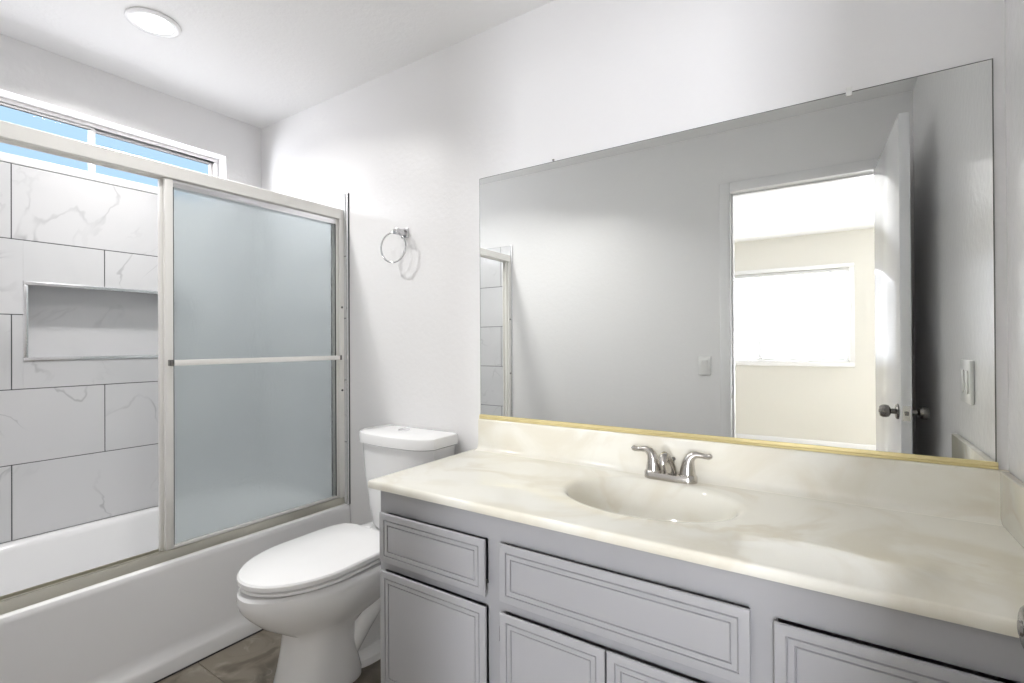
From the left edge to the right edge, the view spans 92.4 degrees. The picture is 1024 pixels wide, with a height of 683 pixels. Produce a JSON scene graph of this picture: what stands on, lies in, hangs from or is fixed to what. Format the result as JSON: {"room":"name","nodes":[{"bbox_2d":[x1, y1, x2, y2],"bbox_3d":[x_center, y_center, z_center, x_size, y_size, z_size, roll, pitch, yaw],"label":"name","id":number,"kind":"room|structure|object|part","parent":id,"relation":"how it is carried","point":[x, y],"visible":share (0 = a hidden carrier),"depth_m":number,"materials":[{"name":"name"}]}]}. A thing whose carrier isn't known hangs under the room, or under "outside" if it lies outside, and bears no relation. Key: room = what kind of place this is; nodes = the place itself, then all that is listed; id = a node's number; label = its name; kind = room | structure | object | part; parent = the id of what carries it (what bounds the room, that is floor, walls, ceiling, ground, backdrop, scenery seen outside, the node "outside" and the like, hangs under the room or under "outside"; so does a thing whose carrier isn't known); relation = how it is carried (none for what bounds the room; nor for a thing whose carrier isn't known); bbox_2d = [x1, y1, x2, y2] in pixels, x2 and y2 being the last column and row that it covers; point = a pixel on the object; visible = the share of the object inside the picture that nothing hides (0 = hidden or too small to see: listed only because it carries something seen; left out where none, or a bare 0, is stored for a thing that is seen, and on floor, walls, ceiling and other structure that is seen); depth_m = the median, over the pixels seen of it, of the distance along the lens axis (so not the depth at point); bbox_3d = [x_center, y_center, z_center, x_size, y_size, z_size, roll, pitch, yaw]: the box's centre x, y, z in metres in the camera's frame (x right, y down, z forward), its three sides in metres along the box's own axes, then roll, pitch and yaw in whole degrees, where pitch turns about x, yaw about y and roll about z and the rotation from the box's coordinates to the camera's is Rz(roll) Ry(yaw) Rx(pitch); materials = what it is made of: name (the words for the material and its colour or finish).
{"room":"bathroom","nodes":[
{"label":"bathroom","id":0,"kind":"room"},
{"bbox_2d":[0,34,260,543],"bbox_3d":[-1.963,-0.009,2.242,0.156,2.511,1.885,0,0,34],"label":"wall","id":1,"kind":"structure","parent":0,"point":[79,248],"depth_m":2.19,"materials":[{"name":"white tile"}]},
{"bbox_3d":[-1.854,-0.084,2.283,0.020,0.333,0.610,0,0,34],"label":"niche trim","id":2,"kind":"part","parent":1,"relation":"part of","materials":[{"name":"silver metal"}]},
{"bbox_2d":[0,97,217,176],"bbox_3d":[-1.975,-0.892,2.318,0.053,0.254,1.089,0,0,34],"label":"window","id":3,"kind":"structure","parent":1,"relation":"in","point":[93,129],"depth_m":2.34,"materials":[{"name":"white plastic"}]},
{"bbox_3d":[-2.113,-0.889,2.095,0.018,0.222,0.526,0,0,34],"label":"sash","id":4,"kind":"part","parent":3,"relation":"part of","materials":[{"name":"blue glass"}]},
{"bbox_3d":[-1.840,-0.889,2.534,0.018,0.222,0.543,0,0,34],"label":"sash","id":5,"kind":"part","parent":3,"relation":"part of","materials":[{"name":"blue glass"}]},
{"bbox_2d":[158,630,380,682],"bbox_3d":[-0.550,1.216,1.350,3.500,0.060,1.820,0,0,34],"label":"floor","id":6,"kind":"structure","parent":0,"point":[254,659],"depth_m":1.80,"materials":[{"name":"tile"}]},
{"bbox_2d":[0,503,350,682],"bbox_3d":[-1.540,1.000,1.996,0.810,0.386,1.550,0,0,34],"label":"bathtub","id":7,"kind":"object","parent":6,"relation":"on","point":[151,624],"visible":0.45,"depth_m":1.79,"materials":[{"name":"white ceramic"}]},
{"bbox_2d":[0,506,158,595],"bbox_3d":[-1.569,0.968,2.009,0.748,0.320,1.537,0,0,34],"label":"basin","id":8,"kind":"object","parent":7,"relation":"in","point":[32,561],"depth_m":2.10,"materials":[{"name":"white ceramic"}]},
{"bbox_2d":[0,120,344,614],"bbox_3d":[-1.283,0.074,1.823,0.078,1.461,1.527,0,0,34],"label":"shower door","id":9,"kind":"structure","parent":7,"relation":"on","point":[251,416],"depth_m":2.02,"materials":[{"name":"grey glass"}]},
{"bbox_3d":[-1.302,0.091,1.831,0.019,1.392,0.027,0,0,34],"label":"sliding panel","id":10,"kind":"part","parent":9,"relation":"part of","materials":[{"name":"silver metal"}]},
{"bbox_3d":[-1.279,0.083,1.825,0.019,1.376,0.027,0,0,34],"label":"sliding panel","id":11,"kind":"part","parent":9,"relation":"part of","materials":[{"name":"silver metal"}]},
{"bbox_3d":[-1.076,-0.591,2.133,0.017,0.028,0.709,0,0,34],"label":"rail","id":12,"kind":"part","parent":9,"relation":"part of","materials":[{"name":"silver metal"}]},
{"bbox_3d":[-1.073,0.090,2.130,0.005,1.343,0.717,0,0,34],"label":"glass pane","id":13,"kind":"part","parent":9,"relation":"part of","materials":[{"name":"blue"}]},
{"bbox_3d":[-1.069,0.765,2.128,0.017,0.012,0.709,0,0,34],"label":"rail","id":14,"kind":"part","parent":9,"relation":"part of","materials":[{"name":"silver metal"}]},
{"bbox_2d":[236,424,457,682],"bbox_3d":[-0.607,0.779,1.829,0.428,0.817,0.780,0,0,33],"label":"toilet","id":15,"kind":"object","parent":6,"relation":"on","point":[319,590],"visible":0.72,"depth_m":1.67,"materials":[{"name":"white ceramic"}]},
{"bbox_3d":[-0.690,0.753,1.734,0.372,0.024,0.522,0,0,33],"label":"lid","id":16,"kind":"part","parent":15,"relation":"part of","materials":[{"name":"white plastic"}]},
{"bbox_3d":[-0.690,0.776,1.734,0.368,0.010,0.509,0,0,33],"label":"seat","id":17,"kind":"part","parent":15,"relation":"part of","materials":[{"name":"white plastic"}]},
{"bbox_3d":[-0.457,0.401,2.063,0.428,0.053,0.223,0,0,33],"label":"tank lid","id":18,"kind":"part","parent":15,"relation":"part of","materials":[{"name":"white ceramic"}]},
{"bbox_3d":[-0.454,0.608,2.066,0.406,0.359,0.204,0,0,33],"label":"tank","id":19,"kind":"part","parent":15,"relation":"part of","materials":[{"name":"white ceramic"}]},
{"bbox_2d":[379,491,1023,682],"bbox_3d":[0.368,0.817,1.337,1.535,0.726,0.555,0,0,33],"label":"vanity cabinet","id":20,"kind":"object","parent":6,"relation":"on","point":[437,625],"visible":0.96,"depth_m":1.12,"materials":[{"name":"grey paint"}]},
{"bbox_3d":[-0.237,0.601,1.415,0.404,0.150,0.024,0,0,33],"label":"drawer","id":21,"kind":"part","parent":20,"relation":"part of","materials":[{"name":"grey paint"}]},
{"bbox_3d":[-0.233,0.881,1.413,0.402,0.356,0.024,0,0,33],"label":"door","id":22,"kind":"part","parent":20,"relation":"part of","materials":[{"name":"grey paint"}]},
{"bbox_3d":[0.094,0.878,1.199,0.289,0.356,0.024,0,0,33],"label":"door","id":23,"kind":"part","parent":20,"relation":"part of","materials":[{"name":"grey paint"}]},
{"bbox_3d":[0.341,0.876,1.037,0.294,0.356,0.024,0,0,33],"label":"door","id":24,"kind":"part","parent":20,"relation":"part of","materials":[{"name":"grey paint"}]},
{"bbox_2d":[368,419,1023,637],"bbox_3d":[0.354,0.443,1.345,1.564,0.272,0.560,0,0,33],"label":"countertop","id":25,"kind":"structure","parent":20,"relation":"on","point":[943,542],"depth_m":1.21,"materials":[{"name":"stone"}]},
{"bbox_2d":[631,445,712,483],"bbox_3d":[0.473,0.380,1.501,0.250,0.098,0.120,0,0,33],"label":"faucet","id":26,"kind":"object","parent":25,"relation":"on","point":[687,474],"visible":1,"depth_m":1.50,"materials":[{"name":"silver metal"}]},
{"bbox_3d":[0.426,0.369,1.570,0.096,0.071,0.047,0,0,33],"label":"handle","id":27,"kind":"part","parent":26,"relation":"part of","materials":[{"name":"silver metal"}]},
{"bbox_3d":[0.472,0.380,1.499,0.042,0.098,0.115,0,0,33],"label":"spout","id":28,"kind":"part","parent":26,"relation":"part of","materials":[{"name":"silver metal"}]},
{"bbox_3d":[0.555,0.368,1.486,0.096,0.071,0.047,0,0,33],"label":"handle","id":29,"kind":"part","parent":26,"relation":"part of","materials":[{"name":"silver metal"}]},
{"bbox_3d":[0.669,0.597,0.822,0.409,0.140,0.024,0,0,33],"label":"drawer","id":30,"kind":"part","parent":20,"relation":"part of","materials":[{"name":"grey paint"}]},
{"bbox_2d":[0,0,553,128],"bbox_3d":[-0.535,-1.305,1.357,3.550,0.100,1.850,0,0,34],"label":"ceiling","id":31,"kind":"structure","parent":0,"point":[261,64],"depth_m":2.04,"materials":[{"name":"white paint"}]},
{"bbox_2d":[124,7,181,37],"bbox_3d":[-1.403,-1.244,1.921,0.181,0.010,0.181,0,0,34],"label":"recessed light","id":32,"kind":"object","parent":31,"relation":"in","point":[150,21],"visible":1,"depth_m":1.91,"materials":[{"name":"white paint"}]},
{"bbox_2d":[261,0,1008,682],"bbox_3d":[-0.120,-0.020,2.055,3.460,2.511,0.134,0,0,33],"label":"wall","id":33,"kind":"structure","parent":0,"point":[410,146],"depth_m":1.93,"materials":[{"name":"white paint"}]},
{"bbox_3d":[-0.816,0.033,2.438,0.010,1.544,0.014,0,0,33],"label":"edge trim","id":34,"kind":"part","parent":33,"relation":"part of","materials":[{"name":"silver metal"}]},
{"bbox_2d":[380,228,408,262],"bbox_3d":[-0.521,-0.431,2.211,0.140,0.163,0.071,0,0,33],"label":"towel ring","id":35,"kind":"object","parent":33,"relation":"attached to","point":[404,233],"visible":1,"depth_m":2.20,"materials":[{"name":"silver metal"}]},
{"bbox_3d":[-0.503,-0.490,2.202,0.044,0.044,0.066,0,0,33],"label":"post","id":36,"kind":"part","parent":35,"relation":"part of","materials":[{"name":"silver metal"}]},
{"bbox_2d":[479,58,998,469],"bbox_3d":[0.503,-0.186,1.575,1.522,0.983,0.013,0,0,33],"label":"wall mirror","id":37,"kind":"object","parent":33,"relation":"attached to","point":[818,275],"visible":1,"depth_m":1.41,"materials":[{"name":"silver glass"}]},
{"bbox_2d":[476,419,1009,525],"bbox_3d":[0.504,0.368,1.554,1.540,0.123,0.046,0,0,33],"label":"backsplash","id":38,"kind":"structure","parent":33,"relation":"attached to","point":[971,494],"depth_m":1.38,"materials":[{"name":"stone"}]},
{"bbox_2d":[1004,0,1023,482],"bbox_3d":[0.773,-0.030,0.450,0.120,2.511,1.600,0,0,33],"label":"wall","id":39,"kind":"structure","parent":0,"point":[1014,9],"depth_m":1.10,"materials":[{"name":"white paint"}]},
{"bbox_2d":[1017,605,1023,648],"bbox_3d":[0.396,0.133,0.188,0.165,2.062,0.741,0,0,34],"label":"door knob","id":40,"kind":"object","parent":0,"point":[1020,622],"depth_m":0.48,"materials":[{"name":"silver metal"}]}
]}

